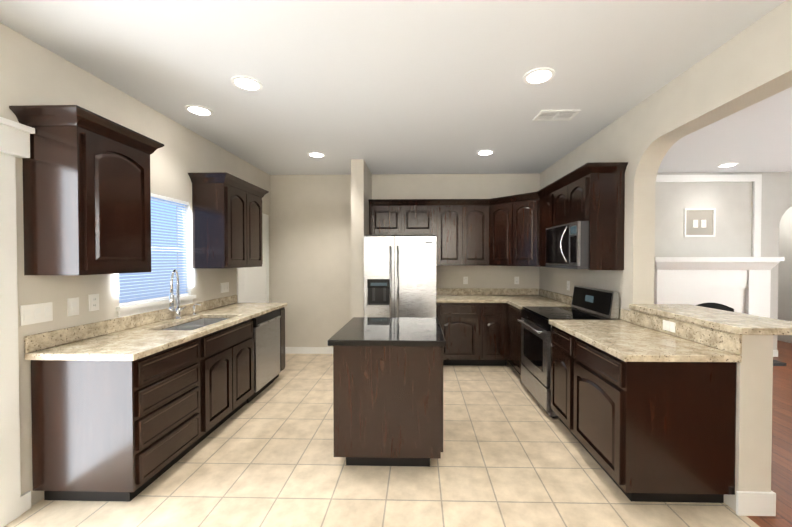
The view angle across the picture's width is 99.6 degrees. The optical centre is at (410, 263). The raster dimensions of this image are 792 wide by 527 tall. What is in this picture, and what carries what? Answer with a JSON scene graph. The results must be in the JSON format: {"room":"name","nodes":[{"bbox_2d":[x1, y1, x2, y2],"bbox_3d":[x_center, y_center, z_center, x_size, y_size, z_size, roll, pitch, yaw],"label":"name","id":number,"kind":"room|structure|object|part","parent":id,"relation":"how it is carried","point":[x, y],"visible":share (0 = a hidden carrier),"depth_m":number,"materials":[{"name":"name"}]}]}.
{"room":"kitchen","nodes":[
{"label":"kitchen","id":0,"kind":"room"},
{"bbox_2d":[0,23,270,505],"bbox_3d":[-2.309,0.060,1.789,0.150,2.740,7.000,0,1,1],"label":"wall","id":1,"kind":"structure","parent":0,"point":[32,72],"depth_m":2.28,"materials":[{"name":"paint"}]},
{"bbox_2d":[0,117,34,526],"bbox_3d":[-2.203,0.337,1.288,0.085,2.200,1.297,0,1,1],"label":"door frame","id":2,"kind":"structure","parent":1,"relation":"attached to","point":[14,143],"depth_m":1.84,"materials":[{"name":"white wood"}]},
{"bbox_2d":[20,302,52,325],"bbox_3d":[-2.224,0.297,1.990,0.011,0.115,0.165,0,1,1],"label":"electrical outlet plate","id":3,"kind":"object","parent":1,"relation":"attached to","point":[35,313],"depth_m":1.98,"materials":[{"name":"white plastic"}]},
{"bbox_2d":[67,297,78,315],"bbox_3d":[-2.220,0.284,2.200,0.011,0.115,0.070,0,1,1],"label":"electrical outlet plate","id":4,"kind":"object","parent":1,"relation":"attached to","point":[72,303],"depth_m":2.19,"materials":[{"name":"white plastic"}]},
{"bbox_2d":[9,105,163,274],"bbox_3d":[-2.032,-0.408,2.176,0.383,0.945,0.640,0,1,1],"label":"upper cabinet","id":5,"kind":"object","parent":1,"relation":"attached to","point":[86,195],"visible":1,"depth_m":1.94,"materials":[{"name":"brown wood"}]},
{"bbox_2d":[89,294,98,310],"bbox_3d":[-2.217,0.272,2.339,0.009,0.115,0.070,0,1,1],"label":"electrical outlet plate","id":6,"kind":"object","parent":1,"relation":"attached to","point":[93,298],"depth_m":2.33,"materials":[{"name":"white plastic"}]},
{"bbox_2d":[116,198,195,317],"bbox_3d":[-2.241,-0.093,2.935,0.135,1.025,0.860,0,1,1],"label":"window","id":7,"kind":"structure","parent":1,"relation":"in","point":[136,308],"depth_m":2.96,"materials":[{"name":"white"}]},
{"bbox_2d":[119,193,188,305],"bbox_3d":[-2.233,-0.142,2.934,0.040,0.922,0.776,0,1,1],"label":"window blinds","id":8,"kind":"object","parent":7,"relation":"attached to","point":[147,291],"visible":0.73,"depth_m":2.99,"materials":[{"name":"white"}]},
{"bbox_2d":[220,282,228,292],"bbox_3d":[-2.180,0.281,3.919,0.011,0.115,0.165,0,1,1],"label":"electrical outlet plate","id":9,"kind":"object","parent":1,"relation":"attached to","point":[224,287],"depth_m":3.91,"materials":[{"name":"white plastic"}]},
{"bbox_2d":[188,172,268,267],"bbox_3d":[-1.996,-0.429,3.760,0.383,0.945,0.930,0,1,1],"label":"upper cabinet","id":10,"kind":"object","parent":1,"relation":"attached to","point":[227,219],"visible":1,"depth_m":3.38,"materials":[{"name":"brown wood"}]},
{"bbox_2d":[237,213,268,302],"bbox_3d":[-2.161,0.334,4.615,0.018,2.115,0.860,0,1,1],"label":"door frame","id":11,"kind":"structure","parent":1,"relation":"attached to","point":[252,284],"depth_m":4.71,"materials":[{"name":"white"}]},
{"bbox_2d":[351,159,371,318],"bbox_3d":[-0.685,0.020,4.717,0.165,2.740,0.770,0,1,1],"label":"wall","id":12,"kind":"structure","parent":0,"point":[361,184],"depth_m":4.33,"materials":[{"name":"paint"}]},
{"bbox_2d":[0,0,791,174],"bbox_3d":[2.129,-1.367,2.318,9.100,0.100,8.400,0,1,1],"label":"ceiling","id":13,"kind":"structure","parent":0,"point":[410,86],"depth_m":2.29,"materials":[{"name":"paint"}]},
{"bbox_2d":[185,105,212,115],"bbox_3d":[-1.829,-1.320,2.889,0.209,0.007,0.209,0,1,-8],"label":"recessed light","id":14,"kind":"object","parent":13,"relation":"in","point":[194,109],"depth_m":2.88,"materials":[{"name":"white"}]},
{"bbox_2d":[231,76,262,91],"bbox_3d":[-1.199,-1.314,2.445,0.209,0.007,0.209,0,1,-8],"label":"recessed light","id":15,"kind":"object","parent":13,"relation":"in","point":[246,83],"depth_m":2.44,"materials":[{"name":"white"}]},
{"bbox_2d":[308,152,324,157],"bbox_3d":[-1.161,-1.337,4.114,0.209,0.007,0.209,0,1,-8],"label":"recessed light","id":16,"kind":"object","parent":13,"relation":"in","point":[313,154],"depth_m":4.10,"materials":[{"name":"white"}]},
{"bbox_2d":[477,150,493,155],"bbox_3d":[0.898,-1.336,4.027,0.209,0.007,0.209,0,1,-5],"label":"recessed light","id":17,"kind":"object","parent":13,"relation":"in","point":[482,152],"depth_m":4.02,"materials":[{"name":"white"}]},
{"bbox_2d":[523,67,554,84],"bbox_3d":[0.900,-1.313,2.347,0.209,0.007,0.209,0,1,-20],"label":"recessed light","id":18,"kind":"object","parent":13,"relation":"in","point":[537,76],"depth_m":2.34,"materials":[{"name":"white"}]},
{"bbox_2d":[533,110,580,120],"bbox_3d":[1.294,-1.320,2.978,0.340,0.011,0.200,0,1,1],"label":"ceiling vent","id":19,"kind":"object","parent":13,"relation":"in","point":[555,115],"visible":0.98,"depth_m":2.98,"materials":[{"name":"white metal"}]},
{"bbox_2d":[717,163,737,167],"bbox_3d":[4.331,-1.343,4.569,0.209,0.007,0.209,-1,1,-38],"label":"recessed light","id":20,"kind":"object","parent":13,"relation":"in","point":[728,164],"depth_m":4.57,"materials":[{"name":"white"}]},
{"bbox_2d":[4,340,791,526],"bbox_3d":[2.129,1.473,2.357,9.100,0.100,8.400,0,1,1],"label":"floor","id":21,"kind":"structure","parent":0,"point":[514,454],"depth_m":2.21,"materials":[{"name":"tile"}]},
{"bbox_2d":[31,335,206,501],"bbox_3d":[-1.895,0.989,2.242,0.620,0.870,0.600,0,1,1],"label":"base cabinet","id":22,"kind":"object","parent":21,"relation":"on","point":[126,431],"depth_m":1.95,"materials":[{"name":"brown wood"}]},
{"bbox_2d":[191,308,282,406],"bbox_3d":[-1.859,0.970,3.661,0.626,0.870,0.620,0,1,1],"label":"base cabinet","id":23,"kind":"object","parent":21,"relation":"on","point":[244,358],"depth_m":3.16,"materials":[{"name":"brown wood"}]},
{"bbox_2d":[24,295,286,360],"bbox_3d":[-1.880,0.473,3.035,0.648,0.140,2.240,0,1,1],"label":"countertop","id":24,"kind":"structure","parent":23,"relation":"on","point":[134,337],"depth_m":2.34,"materials":[{"name":"beige stone"}]},
{"bbox_2d":[168,269,201,319],"bbox_3d":[-2.067,0.275,3.031,0.142,0.455,0.455,0,1,1],"label":"faucet","id":25,"kind":"object","parent":24,"relation":"on","point":[177,309],"visible":1,"depth_m":3.00,"materials":[{"name":"silver metal"}]},
{"bbox_2d":[283,307,284,368],"bbox_3d":[-1.850,0.964,4.056,0.626,0.870,0.170,0,1,1],"label":"base cabinet","id":26,"kind":"object","parent":21,"relation":"on","point":[283,307],"depth_m":4.08,"materials":[{"name":"brown wood"}]},
{"bbox_2d":[333,346,442,466],"bbox_3d":[-0.144,0.983,2.672,0.750,0.870,0.800,0,1,1],"label":"kitchen island","id":27,"kind":"object","parent":21,"relation":"on","point":[388,405],"visible":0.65,"depth_m":2.27,"materials":[{"name":"brown wood"}]},
{"bbox_2d":[328,317,445,346],"bbox_3d":[-0.154,0.528,2.674,0.790,0.040,0.885,0,1,1],"label":"island countertop","id":28,"kind":"structure","parent":27,"relation":"on","point":[390,331],"depth_m":2.44,"materials":[{"name":"black stone"}]},
{"bbox_2d":[364,235,435,317],"bbox_3d":[-0.127,0.516,4.603,0.915,1.752,0.907,0,1,1],"label":"fridge","id":29,"kind":"object","parent":21,"relation":"on","point":[394,276],"depth_m":4.21,"materials":[{"name":"grey metal"}]},
{"bbox_3d":[-0.136,0.477,4.240,0.915,1.640,0.063,0,1,1],"label":"fridge door","id":30,"kind":"part","parent":29,"relation":"part of","materials":[{"name":"silver metal"}]},
{"bbox_3d":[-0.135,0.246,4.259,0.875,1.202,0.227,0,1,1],"label":"fridge handle","id":31,"kind":"part","parent":29,"relation":"part of","materials":[{"name":"silver metal"}]},
{"bbox_2d":[436,303,479,365],"bbox_3d":[0.647,0.955,4.774,0.575,0.870,0.618,0,1,1],"label":"base cabinet","id":32,"kind":"object","parent":21,"relation":"on","point":[459,322],"depth_m":4.47,"materials":[{"name":"brown wood"}]},
{"bbox_2d":[436,288,550,302],"bbox_3d":[1.135,0.450,4.740,1.593,0.140,0.648,0,1,1],"label":"countertop","id":33,"kind":"structure","parent":32,"relation":"on","point":[443,295],"depth_m":5.03,"materials":[{"name":"beige stone"}]},
{"bbox_2d":[480,303,507,365],"bbox_3d":[1.122,0.955,4.763,0.375,0.870,0.618,0,1,1],"label":"base cabinet","id":34,"kind":"object","parent":21,"relation":"on","point":[481,334],"depth_m":4.46,"materials":[{"name":"brown wood"}]},
{"bbox_2d":[508,304,521,374],"bbox_3d":[1.593,0.964,4.090,0.638,0.870,0.627,0,1,1],"label":"base cabinet","id":35,"kind":"object","parent":21,"relation":"on","point":[514,326],"depth_m":4.11,"materials":[{"name":"brown wood"}]},
{"bbox_2d":[504,292,572,309],"bbox_3d":[1.586,0.459,4.088,0.660,0.140,0.637,0,1,1],"label":"countertop","id":36,"kind":"structure","parent":35,"relation":"on","point":[518,300],"depth_m":4.38,"materials":[{"name":"beige stone"}]},
{"bbox_2d":[517,286,618,417],"bbox_3d":[1.525,0.831,3.392,0.696,1.155,0.764,0,1,1],"label":"range","id":37,"kind":"object","parent":21,"relation":"on","point":[588,303],"visible":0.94,"depth_m":3.26,"materials":[{"name":"grey metal"}]},
{"bbox_2d":[550,326,736,502],"bbox_3d":[1.556,0.986,2.467,0.638,0.870,1.087,0,1,1],"label":"base cabinet","id":38,"kind":"object","parent":21,"relation":"on","point":[653,431],"visible":1,"depth_m":1.93,"materials":[{"name":"brown wood"}]},
{"bbox_2d":[544,304,741,361],"bbox_3d":[1.553,0.471,2.445,0.653,0.160,1.117,0,1,1],"label":"countertop","id":39,"kind":"structure","parent":38,"relation":"on","point":[631,335],"depth_m":2.18,"materials":[{"name":"beige stone"}]},
{"bbox_2d":[654,257,786,365],"bbox_3d":[4.295,0.650,4.770,1.760,1.480,0.450,0,1,1],"label":"fireplace","id":40,"kind":"object","parent":21,"relation":"on","point":[738,284],"visible":0.56,"depth_m":4.75,"materials":[{"name":"white"}]},
{"bbox_2d":[270,172,791,349],"bbox_3d":[2.193,0.015,5.111,9.000,2.740,0.151,0,1,1],"label":"wall","id":41,"kind":"structure","parent":0,"point":[310,243],"depth_m":5.07,"materials":[{"name":"paint"}]},
{"bbox_2d":[285,347,332,353],"bbox_3d":[-1.458,1.335,5.131,1.400,0.100,0.014,0,1,1],"label":"baseboard","id":42,"kind":"structure","parent":41,"relation":"attached to","point":[288,350],"depth_m":5.13,"materials":[{"name":"white wood"}]},
{"bbox_2d":[368,199,407,235],"bbox_3d":[-0.332,-0.660,4.913,0.525,0.495,0.337,0,1,1],"label":"upper cabinet","id":43,"kind":"object","parent":41,"relation":"attached to","point":[386,216],"depth_m":4.75,"materials":[{"name":"brown wood"}]},
{"bbox_2d":[408,199,435,234],"bbox_3d":[0.085,-0.660,4.904,0.525,0.495,0.337,0,1,1],"label":"upper cabinet","id":44,"kind":"object","parent":41,"relation":"attached to","point":[421,212],"depth_m":4.74,"materials":[{"name":"brown wood"}]},
{"bbox_2d":[432,199,455,265],"bbox_3d":[0.566,-0.440,4.896,0.439,0.935,0.337,0,1,1],"label":"upper cabinet","id":45,"kind":"object","parent":41,"relation":"attached to","point":[445,234],"depth_m":4.73,"materials":[{"name":"brown wood"}]},
{"bbox_2d":[463,277,467,283],"bbox_3d":[0.831,0.255,5.066,0.070,0.115,0.008,0,1,1],"label":"electrical outlet plate","id":46,"kind":"object","parent":41,"relation":"attached to","point":[465,279],"depth_m":5.06,"materials":[{"name":"white plastic"}]},
{"bbox_2d":[456,199,487,265],"bbox_3d":[0.920,-0.439,4.865,0.486,0.935,0.383,0,1,1],"label":"upper cabinet","id":47,"kind":"object","parent":41,"relation":"attached to","point":[471,214],"depth_m":4.72,"materials":[{"name":"brown wood"}]},
{"bbox_2d":[488,192,531,265],"bbox_3d":[1.520,-0.436,4.624,0.816,0.935,0.837,0,1,1],"label":"upper cabinet","id":48,"kind":"object","parent":41,"relation":"attached to","point":[506,231],"depth_m":4.48,"materials":[{"name":"brown wood"}]},
{"bbox_2d":[514,277,518,283],"bbox_3d":[1.600,0.256,5.049,0.070,0.115,0.008,0,1,1],"label":"electrical outlet plate","id":49,"kind":"object","parent":41,"relation":"attached to","point":[516,279],"depth_m":5.05,"materials":[{"name":"white plastic"}]},
{"bbox_2d":[693,220,697,227],"bbox_3d":[4.240,-0.594,4.976,0.070,0.115,0.009,0,1,1],"label":"electrical outlet plate","id":50,"kind":"object","parent":41,"relation":"attached to","point":[695,222],"depth_m":4.97,"materials":[{"name":"white plastic"}]},
{"bbox_2d":[701,220,705,227],"bbox_3d":[4.360,-0.593,4.973,0.070,0.115,0.009,0,1,1],"label":"electrical outlet plate","id":51,"kind":"object","parent":41,"relation":"attached to","point":[703,222],"depth_m":4.97,"materials":[{"name":"white plastic"}]},
{"bbox_2d":[656,174,761,256],"bbox_3d":[4.305,-0.706,4.963,1.730,1.215,0.029,0,1,1],"label":"trim","id":52,"kind":"structure","parent":41,"relation":"attached to","point":[756,179],"depth_m":4.94,"materials":[{"name":"white wood"}]},
{"bbox_2d":[773,350,777,356],"bbox_3d":[5.330,1.337,4.976,0.260,0.100,0.014,0,1,1],"label":"baseboard","id":53,"kind":"structure","parent":41,"relation":"attached to","point":[775,352],"depth_m":4.97,"materials":[{"name":"white wood"}]},
{"bbox_2d":[539,0,791,511],"bbox_3d":[1.953,0.062,1.616,0.180,2.740,6.850,0,1,1],"label":"wall","id":54,"kind":"structure","parent":0,"point":[750,65],"depth_m":2.21,"materials":[{"name":"paint"}]},
{"bbox_2d":[532,183,551,266],"bbox_3d":[1.733,-0.427,3.999,0.362,0.935,0.497,0,1,1],"label":"upper cabinet","id":55,"kind":"object","parent":54,"relation":"attached to","point":[541,199],"depth_m":4.12,"materials":[{"name":"brown wood"}]},
{"bbox_2d":[552,178,591,229],"bbox_3d":[1.745,-0.641,3.530,0.316,0.495,0.434,0,1,1],"label":"upper cabinet","id":56,"kind":"object","parent":54,"relation":"attached to","point":[558,186],"depth_m":3.60,"materials":[{"name":"brown wood"}]},
{"bbox_2d":[564,162,623,225],"bbox_3d":[1.738,-0.637,3.204,0.316,0.495,0.434,0,1,1],"label":"upper cabinet","id":57,"kind":"object","parent":54,"relation":"attached to","point":[593,192],"depth_m":2.97,"materials":[{"name":"brown wood"}]},
{"bbox_2d":[546,221,588,268],"bbox_3d":[1.676,-0.170,3.375,0.443,0.434,0.752,0,1,1],"label":"microwave","id":58,"kind":"object","parent":57,"relation":"attached to","point":[567,245],"visible":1,"depth_m":3.18,"materials":[{"name":"grey metal"}]},
{"bbox_2d":[663,320,675,332],"bbox_3d":[1.852,0.450,2.399,0.011,0.070,0.115,0,1,1],"label":"electrical outlet plate","id":59,"kind":"object","parent":54,"relation":"attached to","point":[667,325],"depth_m":2.39,"materials":[{"name":"white plastic"}]},
{"bbox_2d":[629,304,791,334],"bbox_3d":[2.092,0.371,2.344,0.495,0.040,0.992,0,1,1],"label":"bar","id":60,"kind":"object","parent":54,"relation":"on","point":[735,322],"visible":1,"depth_m":2.15,"materials":[{"name":"beige stone"}]},
{"bbox_2d":[736,491,775,515],"bbox_3d":[2.092,1.342,3.472,0.014,0.130,3.169,0,1,1],"label":"baseboard","id":61,"kind":"structure","parent":54,"relation":"attached to","point":[764,501],"depth_m":1.89,"materials":[{"name":"white wood"}]},
{"bbox_2d":[777,206,791,342],"bbox_3d":[6.553,0.054,2.211,0.150,2.740,8.250,0,1,1],"label":"wall","id":62,"kind":"structure","parent":0,"point":[785,278],"depth_m":5.85,"materials":[{"name":"paint"}]},
{"label":"outside","id":63,"kind":"structure","parent":0,"visible":0},
{"bbox_2d":[119,201,176,296],"bbox_3d":[-2.351,-0.136,2.937,0.005,0.940,0.800,0,1,1],"label":"window","id":64,"kind":"structure","parent":63,"point":[158,244],"depth_m":3.13,"materials":[{"name":"glass"}]}
]}

